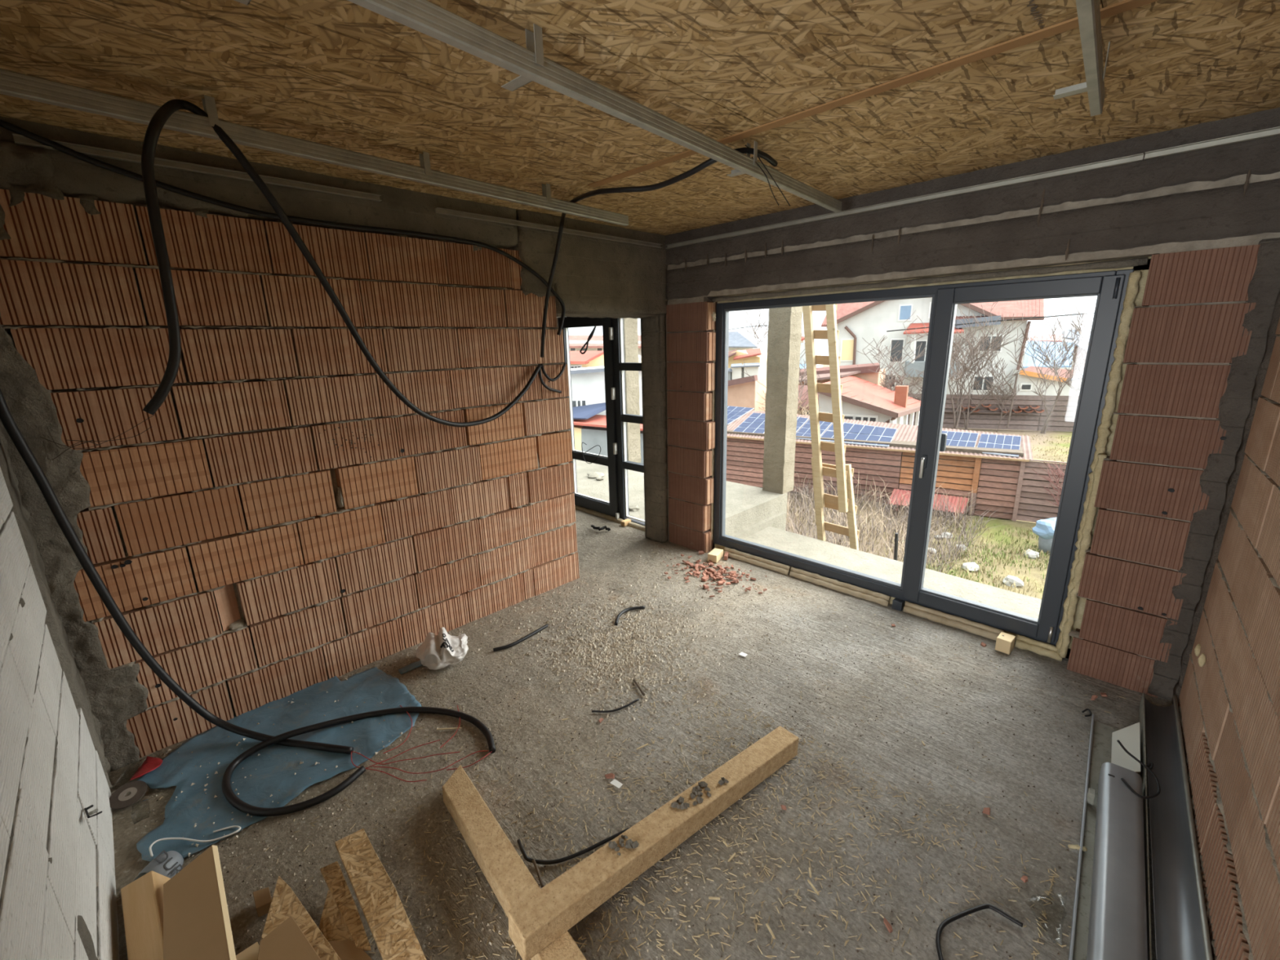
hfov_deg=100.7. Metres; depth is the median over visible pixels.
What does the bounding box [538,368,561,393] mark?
conduit
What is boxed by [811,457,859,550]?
wooden ladder
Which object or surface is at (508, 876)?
sawn timber
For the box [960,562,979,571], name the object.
stone
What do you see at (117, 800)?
disc
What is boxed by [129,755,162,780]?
wrapper
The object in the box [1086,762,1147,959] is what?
downpipe
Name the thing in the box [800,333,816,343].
gabled house
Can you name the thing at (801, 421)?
solar panel
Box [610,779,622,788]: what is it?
scrap
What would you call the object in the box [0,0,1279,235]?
ceiling
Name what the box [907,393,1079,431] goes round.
fence
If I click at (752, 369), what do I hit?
store
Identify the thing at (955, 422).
bare tree
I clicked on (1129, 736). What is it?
sheet
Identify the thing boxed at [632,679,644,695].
stick
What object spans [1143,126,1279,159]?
strip
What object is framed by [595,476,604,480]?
lump
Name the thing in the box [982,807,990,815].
shard
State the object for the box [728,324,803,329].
power line
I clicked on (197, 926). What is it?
fibreboard
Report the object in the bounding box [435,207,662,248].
strip
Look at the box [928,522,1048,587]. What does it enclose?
grass
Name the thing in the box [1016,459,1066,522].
fence
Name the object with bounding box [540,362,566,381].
conduit
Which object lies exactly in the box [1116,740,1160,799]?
cable
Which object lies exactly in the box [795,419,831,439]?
solar panel
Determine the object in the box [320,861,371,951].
osb offcut
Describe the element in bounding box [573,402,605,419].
roof panel
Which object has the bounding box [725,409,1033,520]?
shed
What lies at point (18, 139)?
strip
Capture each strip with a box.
[12,133,382,201]
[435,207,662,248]
[666,153,1143,248]
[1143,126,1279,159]
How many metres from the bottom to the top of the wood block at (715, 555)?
0.070 m
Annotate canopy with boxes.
[887,488,968,517]
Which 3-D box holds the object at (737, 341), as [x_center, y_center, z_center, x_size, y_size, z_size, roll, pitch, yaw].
[11.878,-15.249,64.916,7.742,5.690,8.000,7,17,30]
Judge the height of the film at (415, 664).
0.005 m
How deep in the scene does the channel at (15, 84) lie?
1.95 m
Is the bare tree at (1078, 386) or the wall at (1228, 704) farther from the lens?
the bare tree at (1078, 386)
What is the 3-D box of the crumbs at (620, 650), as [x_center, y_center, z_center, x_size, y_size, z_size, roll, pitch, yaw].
[0.043,0.992,3.583,1.842,0.023,2.031,13,20,43]
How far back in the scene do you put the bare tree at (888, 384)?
24.41 m
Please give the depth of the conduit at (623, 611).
3.78 m
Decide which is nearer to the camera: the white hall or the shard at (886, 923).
the shard at (886, 923)
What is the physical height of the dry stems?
1.187 m
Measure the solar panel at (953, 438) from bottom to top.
0.257 m
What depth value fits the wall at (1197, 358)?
2.66 m
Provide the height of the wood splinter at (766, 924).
0.005 m
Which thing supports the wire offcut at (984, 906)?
on the floor
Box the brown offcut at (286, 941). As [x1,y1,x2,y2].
[257,915,320,959]
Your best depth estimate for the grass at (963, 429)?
21.77 m
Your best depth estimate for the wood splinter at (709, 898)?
1.82 m
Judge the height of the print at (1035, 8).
0.001 m
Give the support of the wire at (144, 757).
on the floor
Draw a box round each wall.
[0,115,668,774]
[0,436,119,959]
[556,106,1279,704]
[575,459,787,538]
[1177,317,1279,959]
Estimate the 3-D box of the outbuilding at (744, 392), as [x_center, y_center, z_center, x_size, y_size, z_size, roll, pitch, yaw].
[4.602,-3.069,23.354,2.541,3.325,4.350,8,17,32]
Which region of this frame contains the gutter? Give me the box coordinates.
[1143,689,1213,959]
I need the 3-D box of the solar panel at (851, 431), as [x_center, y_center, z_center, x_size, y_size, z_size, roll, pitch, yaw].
[6.644,-1.417,16.054,1.957,0.370,1.766,8,17,33]
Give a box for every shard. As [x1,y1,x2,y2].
[604,773,614,778]
[687,563,694,567]
[701,575,709,581]
[702,584,709,588]
[717,580,723,585]
[780,804,786,809]
[883,917,892,933]
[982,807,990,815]
[1020,875,1027,883]
[1090,694,1097,700]
[1100,692,1107,697]
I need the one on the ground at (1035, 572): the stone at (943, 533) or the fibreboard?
the stone at (943, 533)
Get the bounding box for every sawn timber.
[442,764,586,959]
[507,725,799,959]
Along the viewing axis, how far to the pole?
25.87 m
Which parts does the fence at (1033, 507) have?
cap rail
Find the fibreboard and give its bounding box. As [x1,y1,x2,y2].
[163,844,236,959]
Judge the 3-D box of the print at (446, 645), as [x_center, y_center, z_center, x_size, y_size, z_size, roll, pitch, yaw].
[-1.161,0.980,3.163,0.104,0.091,0.072,13,20,43]
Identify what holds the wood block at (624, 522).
on the floor
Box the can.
[133,849,183,881]
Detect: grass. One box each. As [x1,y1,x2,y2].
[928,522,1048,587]
[963,429,1071,463]
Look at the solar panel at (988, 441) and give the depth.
14.36 m
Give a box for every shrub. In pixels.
[756,390,820,415]
[1032,462,1066,506]
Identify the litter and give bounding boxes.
[153,551,1126,959]
[293,653,1059,959]
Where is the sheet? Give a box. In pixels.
[1111,722,1140,772]
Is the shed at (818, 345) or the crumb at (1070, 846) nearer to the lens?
the crumb at (1070, 846)
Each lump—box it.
[586,471,604,478]
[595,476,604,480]
[628,505,639,511]
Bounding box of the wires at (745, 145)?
[745,145,790,206]
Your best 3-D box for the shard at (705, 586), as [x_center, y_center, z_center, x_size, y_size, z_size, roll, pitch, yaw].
[0.513,0.832,4.134,0.041,0.030,0.055,-5,15,-15]
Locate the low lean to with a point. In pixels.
(804, 390)
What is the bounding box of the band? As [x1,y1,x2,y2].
[149,825,240,857]
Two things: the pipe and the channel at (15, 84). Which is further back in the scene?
the pipe
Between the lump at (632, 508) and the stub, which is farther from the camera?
the lump at (632, 508)
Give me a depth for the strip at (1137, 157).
2.99 m
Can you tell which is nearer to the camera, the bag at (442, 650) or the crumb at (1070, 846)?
the crumb at (1070, 846)
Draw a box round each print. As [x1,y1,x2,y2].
[440,633,453,652]
[1026,0,1044,28]
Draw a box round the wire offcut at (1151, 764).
[1146,762,1153,769]
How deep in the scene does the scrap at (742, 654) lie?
3.23 m
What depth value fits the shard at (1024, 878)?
1.86 m
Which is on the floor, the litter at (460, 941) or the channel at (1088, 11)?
the litter at (460, 941)
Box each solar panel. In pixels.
[727,405,754,424]
[733,413,764,433]
[795,417,808,432]
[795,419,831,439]
[820,422,897,447]
[942,431,978,447]
[977,433,1021,457]
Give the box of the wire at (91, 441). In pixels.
[40,414,154,460]
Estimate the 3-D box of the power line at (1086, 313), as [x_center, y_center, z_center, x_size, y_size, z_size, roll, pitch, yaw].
[18.515,-8.170,27.223,10.594,0.785,0.056,5,16,22]
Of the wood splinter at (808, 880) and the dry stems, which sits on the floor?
the wood splinter at (808, 880)
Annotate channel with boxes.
[0,68,628,226]
[234,0,841,213]
[1053,0,1110,116]
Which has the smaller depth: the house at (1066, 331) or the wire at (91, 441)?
the wire at (91, 441)
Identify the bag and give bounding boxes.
[415,626,468,670]
[1025,890,1066,945]
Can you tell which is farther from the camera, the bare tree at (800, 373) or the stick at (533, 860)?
the bare tree at (800, 373)
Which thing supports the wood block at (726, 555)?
on the floor
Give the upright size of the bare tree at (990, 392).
5.189 m
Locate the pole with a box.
[1006,373,1017,427]
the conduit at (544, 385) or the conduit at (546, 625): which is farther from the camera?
the conduit at (544, 385)
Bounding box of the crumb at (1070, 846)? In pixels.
[1067,844,1087,851]
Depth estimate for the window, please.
3.22 m
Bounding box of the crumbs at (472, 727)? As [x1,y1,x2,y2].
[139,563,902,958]
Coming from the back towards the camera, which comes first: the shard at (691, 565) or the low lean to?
the low lean to
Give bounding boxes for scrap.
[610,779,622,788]
[738,652,747,657]
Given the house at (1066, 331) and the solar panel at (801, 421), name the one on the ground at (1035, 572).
the house at (1066, 331)
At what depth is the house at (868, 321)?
32.91 m
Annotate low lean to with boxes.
[797,384,818,415]
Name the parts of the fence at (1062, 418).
post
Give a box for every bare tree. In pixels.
[741,308,768,344]
[741,346,825,409]
[854,310,973,419]
[923,302,1036,429]
[948,324,1022,430]
[964,353,1022,431]
[995,299,1093,433]
[1060,348,1085,395]
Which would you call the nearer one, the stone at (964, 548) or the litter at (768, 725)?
the litter at (768, 725)
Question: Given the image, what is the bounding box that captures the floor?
[108,509,1172,959]
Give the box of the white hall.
[570,365,642,415]
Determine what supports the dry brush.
on the ground at (1035, 572)
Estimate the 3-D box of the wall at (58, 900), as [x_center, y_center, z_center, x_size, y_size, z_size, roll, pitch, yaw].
[-1.877,0.318,1.393,2.040,3.100,0.264,13,20,43]
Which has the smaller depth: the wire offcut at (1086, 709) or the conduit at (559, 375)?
the wire offcut at (1086, 709)
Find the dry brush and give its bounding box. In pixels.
[761,477,1014,573]
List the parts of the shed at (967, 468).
post, post, post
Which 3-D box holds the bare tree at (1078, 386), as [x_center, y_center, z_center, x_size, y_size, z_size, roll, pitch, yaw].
[20.850,-4.201,25.020,2.091,3.932,3.669,13,20,43]
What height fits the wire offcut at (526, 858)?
0.035 m
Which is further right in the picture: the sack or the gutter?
the gutter
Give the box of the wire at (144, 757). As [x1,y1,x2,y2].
[111,757,145,786]
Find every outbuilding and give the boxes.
[727,374,766,411]
[798,362,885,386]
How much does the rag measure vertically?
0.054 m
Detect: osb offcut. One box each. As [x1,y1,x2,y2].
[261,875,341,959]
[319,890,352,941]
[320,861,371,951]
[334,828,426,959]
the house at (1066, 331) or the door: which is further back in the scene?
the house at (1066, 331)
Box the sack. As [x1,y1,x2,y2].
[1032,517,1056,555]
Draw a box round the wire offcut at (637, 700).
[591,698,639,712]
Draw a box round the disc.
[109,780,147,809]
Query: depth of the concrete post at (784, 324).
6.37 m
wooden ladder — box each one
[802,303,848,512]
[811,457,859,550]
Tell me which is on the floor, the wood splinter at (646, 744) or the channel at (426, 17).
the wood splinter at (646, 744)
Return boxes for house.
[568,335,640,355]
[569,351,641,368]
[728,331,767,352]
[728,347,767,378]
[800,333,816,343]
[817,375,920,426]
[821,297,1044,395]
[1009,365,1083,395]
[1022,333,1074,369]
[1058,328,1091,345]
[1072,338,1088,370]
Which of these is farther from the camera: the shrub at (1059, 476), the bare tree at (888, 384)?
the bare tree at (888, 384)
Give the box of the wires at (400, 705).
[351,705,492,782]
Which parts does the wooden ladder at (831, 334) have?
rail, rail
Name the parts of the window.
lever, handle, handle, sash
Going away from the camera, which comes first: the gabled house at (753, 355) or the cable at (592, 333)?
the cable at (592, 333)
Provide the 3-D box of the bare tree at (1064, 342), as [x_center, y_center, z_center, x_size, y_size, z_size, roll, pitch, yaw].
[19.299,-5.092,24.479,5.007,6.016,4.432,10,18,38]
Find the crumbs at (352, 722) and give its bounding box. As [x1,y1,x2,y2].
[174,678,402,856]
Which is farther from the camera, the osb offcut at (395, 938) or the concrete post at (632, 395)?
the concrete post at (632, 395)
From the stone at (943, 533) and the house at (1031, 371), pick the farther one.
the house at (1031, 371)
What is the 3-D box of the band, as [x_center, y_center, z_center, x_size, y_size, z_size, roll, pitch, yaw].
[-1.736,1.396,2.078,0.282,0.044,0.083,-10,17,-29]
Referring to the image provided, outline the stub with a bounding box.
[84,804,102,817]
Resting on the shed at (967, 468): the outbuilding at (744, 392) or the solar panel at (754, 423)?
the solar panel at (754, 423)
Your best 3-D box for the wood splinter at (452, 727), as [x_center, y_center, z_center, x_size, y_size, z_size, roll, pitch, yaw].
[-0.959,1.249,2.664,0.123,0.005,0.006,-2,15,-2]
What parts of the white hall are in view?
pane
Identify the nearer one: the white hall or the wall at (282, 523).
the wall at (282, 523)
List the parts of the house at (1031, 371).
pane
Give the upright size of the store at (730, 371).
2.334 m
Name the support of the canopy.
on the ground at (1035, 572)
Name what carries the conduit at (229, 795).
on the film at (276, 766)
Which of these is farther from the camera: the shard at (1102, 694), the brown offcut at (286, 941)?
the shard at (1102, 694)
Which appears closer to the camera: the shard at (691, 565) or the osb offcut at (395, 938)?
the osb offcut at (395, 938)
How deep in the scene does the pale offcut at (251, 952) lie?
1.63 m
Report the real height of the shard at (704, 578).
0.033 m
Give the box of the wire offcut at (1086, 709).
[1081,708,1091,716]
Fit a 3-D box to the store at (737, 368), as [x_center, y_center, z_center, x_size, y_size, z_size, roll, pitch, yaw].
[8.151,-8.410,44.798,1.665,2.729,2.449,6,16,25]
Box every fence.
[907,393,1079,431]
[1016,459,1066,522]
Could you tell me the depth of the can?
1.91 m
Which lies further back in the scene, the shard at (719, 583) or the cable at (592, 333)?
the cable at (592, 333)
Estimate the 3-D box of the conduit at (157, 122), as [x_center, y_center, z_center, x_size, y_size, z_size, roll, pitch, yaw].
[-1.218,-0.836,2.650,0.250,1.314,2.324,4,16,20]
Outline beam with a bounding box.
[120,871,170,959]
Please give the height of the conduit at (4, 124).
0.770 m
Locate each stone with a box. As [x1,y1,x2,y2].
[940,532,952,538]
[956,544,966,550]
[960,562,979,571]
[1002,575,1023,587]
[1023,548,1039,559]
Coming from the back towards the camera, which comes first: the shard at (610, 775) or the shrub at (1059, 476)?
the shrub at (1059, 476)
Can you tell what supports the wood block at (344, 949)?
on the floor
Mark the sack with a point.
(1044, 529)
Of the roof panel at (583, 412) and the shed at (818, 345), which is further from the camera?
the shed at (818, 345)
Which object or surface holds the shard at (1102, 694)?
on the floor
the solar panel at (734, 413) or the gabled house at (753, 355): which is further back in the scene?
the gabled house at (753, 355)
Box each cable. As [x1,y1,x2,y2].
[579,326,595,354]
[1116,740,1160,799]
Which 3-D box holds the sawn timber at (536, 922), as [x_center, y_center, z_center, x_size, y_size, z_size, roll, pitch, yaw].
[0.161,1.293,2.034,1.397,0.187,0.106,-13,19,-38]
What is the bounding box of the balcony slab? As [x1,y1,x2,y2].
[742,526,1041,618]
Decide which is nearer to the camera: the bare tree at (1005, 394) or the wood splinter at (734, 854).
the wood splinter at (734, 854)
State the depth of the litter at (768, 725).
1.96 m
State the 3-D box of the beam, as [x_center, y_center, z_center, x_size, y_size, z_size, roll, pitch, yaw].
[-1.373,1.486,1.533,0.998,0.130,0.129,12,20,42]
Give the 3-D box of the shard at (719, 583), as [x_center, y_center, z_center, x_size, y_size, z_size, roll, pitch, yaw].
[0.639,0.811,4.192,0.063,0.024,0.035,-6,15,-18]
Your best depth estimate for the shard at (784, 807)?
2.17 m
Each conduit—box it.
[0,119,565,335]
[0,388,353,754]
[141,98,542,426]
[221,706,495,816]
[493,623,548,651]
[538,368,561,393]
[540,147,777,357]
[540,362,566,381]
[614,605,644,625]
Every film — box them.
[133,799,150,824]
[136,666,421,862]
[397,660,422,674]
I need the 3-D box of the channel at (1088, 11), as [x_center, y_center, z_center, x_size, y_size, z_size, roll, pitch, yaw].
[0.600,-1.037,0.798,0.122,0.126,2.900,11,19,40]
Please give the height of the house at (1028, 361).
4.532 m
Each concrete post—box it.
[622,317,640,462]
[762,306,802,493]
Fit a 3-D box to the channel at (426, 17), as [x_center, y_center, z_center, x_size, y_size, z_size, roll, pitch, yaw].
[-0.071,-1.303,1.883,0.237,0.126,3.660,11,19,39]
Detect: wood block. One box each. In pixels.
[253,887,271,916]
[328,940,372,959]
[620,518,631,526]
[707,547,723,563]
[724,551,728,559]
[995,631,1015,654]
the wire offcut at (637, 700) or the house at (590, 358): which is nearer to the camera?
the wire offcut at (637, 700)
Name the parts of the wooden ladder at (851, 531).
rail, rail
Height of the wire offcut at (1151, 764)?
0.018 m
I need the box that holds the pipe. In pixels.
[893,533,898,560]
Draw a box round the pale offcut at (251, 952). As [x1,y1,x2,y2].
[235,942,259,959]
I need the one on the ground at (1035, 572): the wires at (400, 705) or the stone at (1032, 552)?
the stone at (1032, 552)
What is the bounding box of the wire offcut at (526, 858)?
[516,826,630,864]
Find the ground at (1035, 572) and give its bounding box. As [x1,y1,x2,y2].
[752,364,1072,599]
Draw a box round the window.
[711,256,1151,661]
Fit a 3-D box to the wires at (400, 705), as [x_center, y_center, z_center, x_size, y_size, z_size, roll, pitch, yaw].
[-1.082,1.269,2.573,0.677,0.010,0.532,13,20,43]
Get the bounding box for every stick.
[532,858,543,888]
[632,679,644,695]
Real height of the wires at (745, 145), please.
0.244 m
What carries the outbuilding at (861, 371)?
on the ground at (1035, 572)
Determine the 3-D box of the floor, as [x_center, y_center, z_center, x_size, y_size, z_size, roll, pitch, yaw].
[-1.313,1.495,2.373,6.200,0.304,6.860,13,20,43]
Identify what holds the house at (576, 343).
on the ground at (1035, 572)
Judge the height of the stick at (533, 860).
0.020 m
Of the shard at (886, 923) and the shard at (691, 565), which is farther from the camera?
the shard at (691, 565)
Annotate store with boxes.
[728,368,732,380]
[730,363,743,379]
[742,362,766,380]
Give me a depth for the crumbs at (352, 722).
2.41 m
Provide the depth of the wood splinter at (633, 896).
1.82 m
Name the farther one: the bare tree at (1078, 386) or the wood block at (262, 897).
the bare tree at (1078, 386)
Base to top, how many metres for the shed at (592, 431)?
1.972 m
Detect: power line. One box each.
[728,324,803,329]
[886,312,1093,332]
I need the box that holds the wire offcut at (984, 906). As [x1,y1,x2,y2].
[935,903,1022,959]
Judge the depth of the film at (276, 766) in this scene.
2.51 m
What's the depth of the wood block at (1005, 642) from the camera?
3.20 m
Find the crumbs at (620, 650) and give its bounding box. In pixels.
[477,552,787,735]
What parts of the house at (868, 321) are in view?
pane, pane, pane, pane, porch post, pane, pane, pane, pane, pane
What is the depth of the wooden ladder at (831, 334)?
5.82 m
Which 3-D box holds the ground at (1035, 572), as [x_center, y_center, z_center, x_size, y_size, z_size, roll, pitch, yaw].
[35.833,-8.321,47.312,130.000,0.124,110.000,13,20,43]
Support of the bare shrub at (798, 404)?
on the ground at (1035, 572)
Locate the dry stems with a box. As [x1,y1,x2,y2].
[786,469,984,561]
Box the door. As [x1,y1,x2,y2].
[557,316,644,531]
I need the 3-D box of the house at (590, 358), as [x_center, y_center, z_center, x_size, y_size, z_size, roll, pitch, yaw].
[-2.234,-5.516,31.001,6.257,4.539,6.500,-1,15,0]
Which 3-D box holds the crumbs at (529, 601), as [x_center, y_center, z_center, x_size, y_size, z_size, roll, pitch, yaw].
[-1.263,1.072,3.403,0.288,0.016,2.904,13,20,43]
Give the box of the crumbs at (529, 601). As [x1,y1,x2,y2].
[137,571,607,778]
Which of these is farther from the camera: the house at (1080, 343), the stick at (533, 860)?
the house at (1080, 343)
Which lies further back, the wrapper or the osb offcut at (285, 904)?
the wrapper
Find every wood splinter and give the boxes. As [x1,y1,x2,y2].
[436,727,461,729]
[632,895,644,906]
[636,743,648,750]
[708,896,719,899]
[728,853,736,862]
[765,923,775,939]
[807,879,819,895]
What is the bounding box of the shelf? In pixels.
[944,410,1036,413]
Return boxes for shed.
[573,414,643,463]
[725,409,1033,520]
[799,342,823,368]
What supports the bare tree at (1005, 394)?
on the ground at (1035, 572)
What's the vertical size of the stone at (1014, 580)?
0.207 m
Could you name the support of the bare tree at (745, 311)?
on the ground at (1035, 572)
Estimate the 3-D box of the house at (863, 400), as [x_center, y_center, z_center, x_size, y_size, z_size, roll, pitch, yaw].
[9.882,-2.804,22.645,3.756,2.923,5.329,9,18,35]
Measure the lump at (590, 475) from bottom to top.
0.099 m
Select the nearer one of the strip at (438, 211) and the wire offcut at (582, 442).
the strip at (438, 211)
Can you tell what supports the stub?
attached to the wall at (58, 900)
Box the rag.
[591,524,610,531]
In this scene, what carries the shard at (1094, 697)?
on the floor
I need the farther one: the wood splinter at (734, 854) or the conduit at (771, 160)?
the conduit at (771, 160)
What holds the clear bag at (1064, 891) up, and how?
on the floor

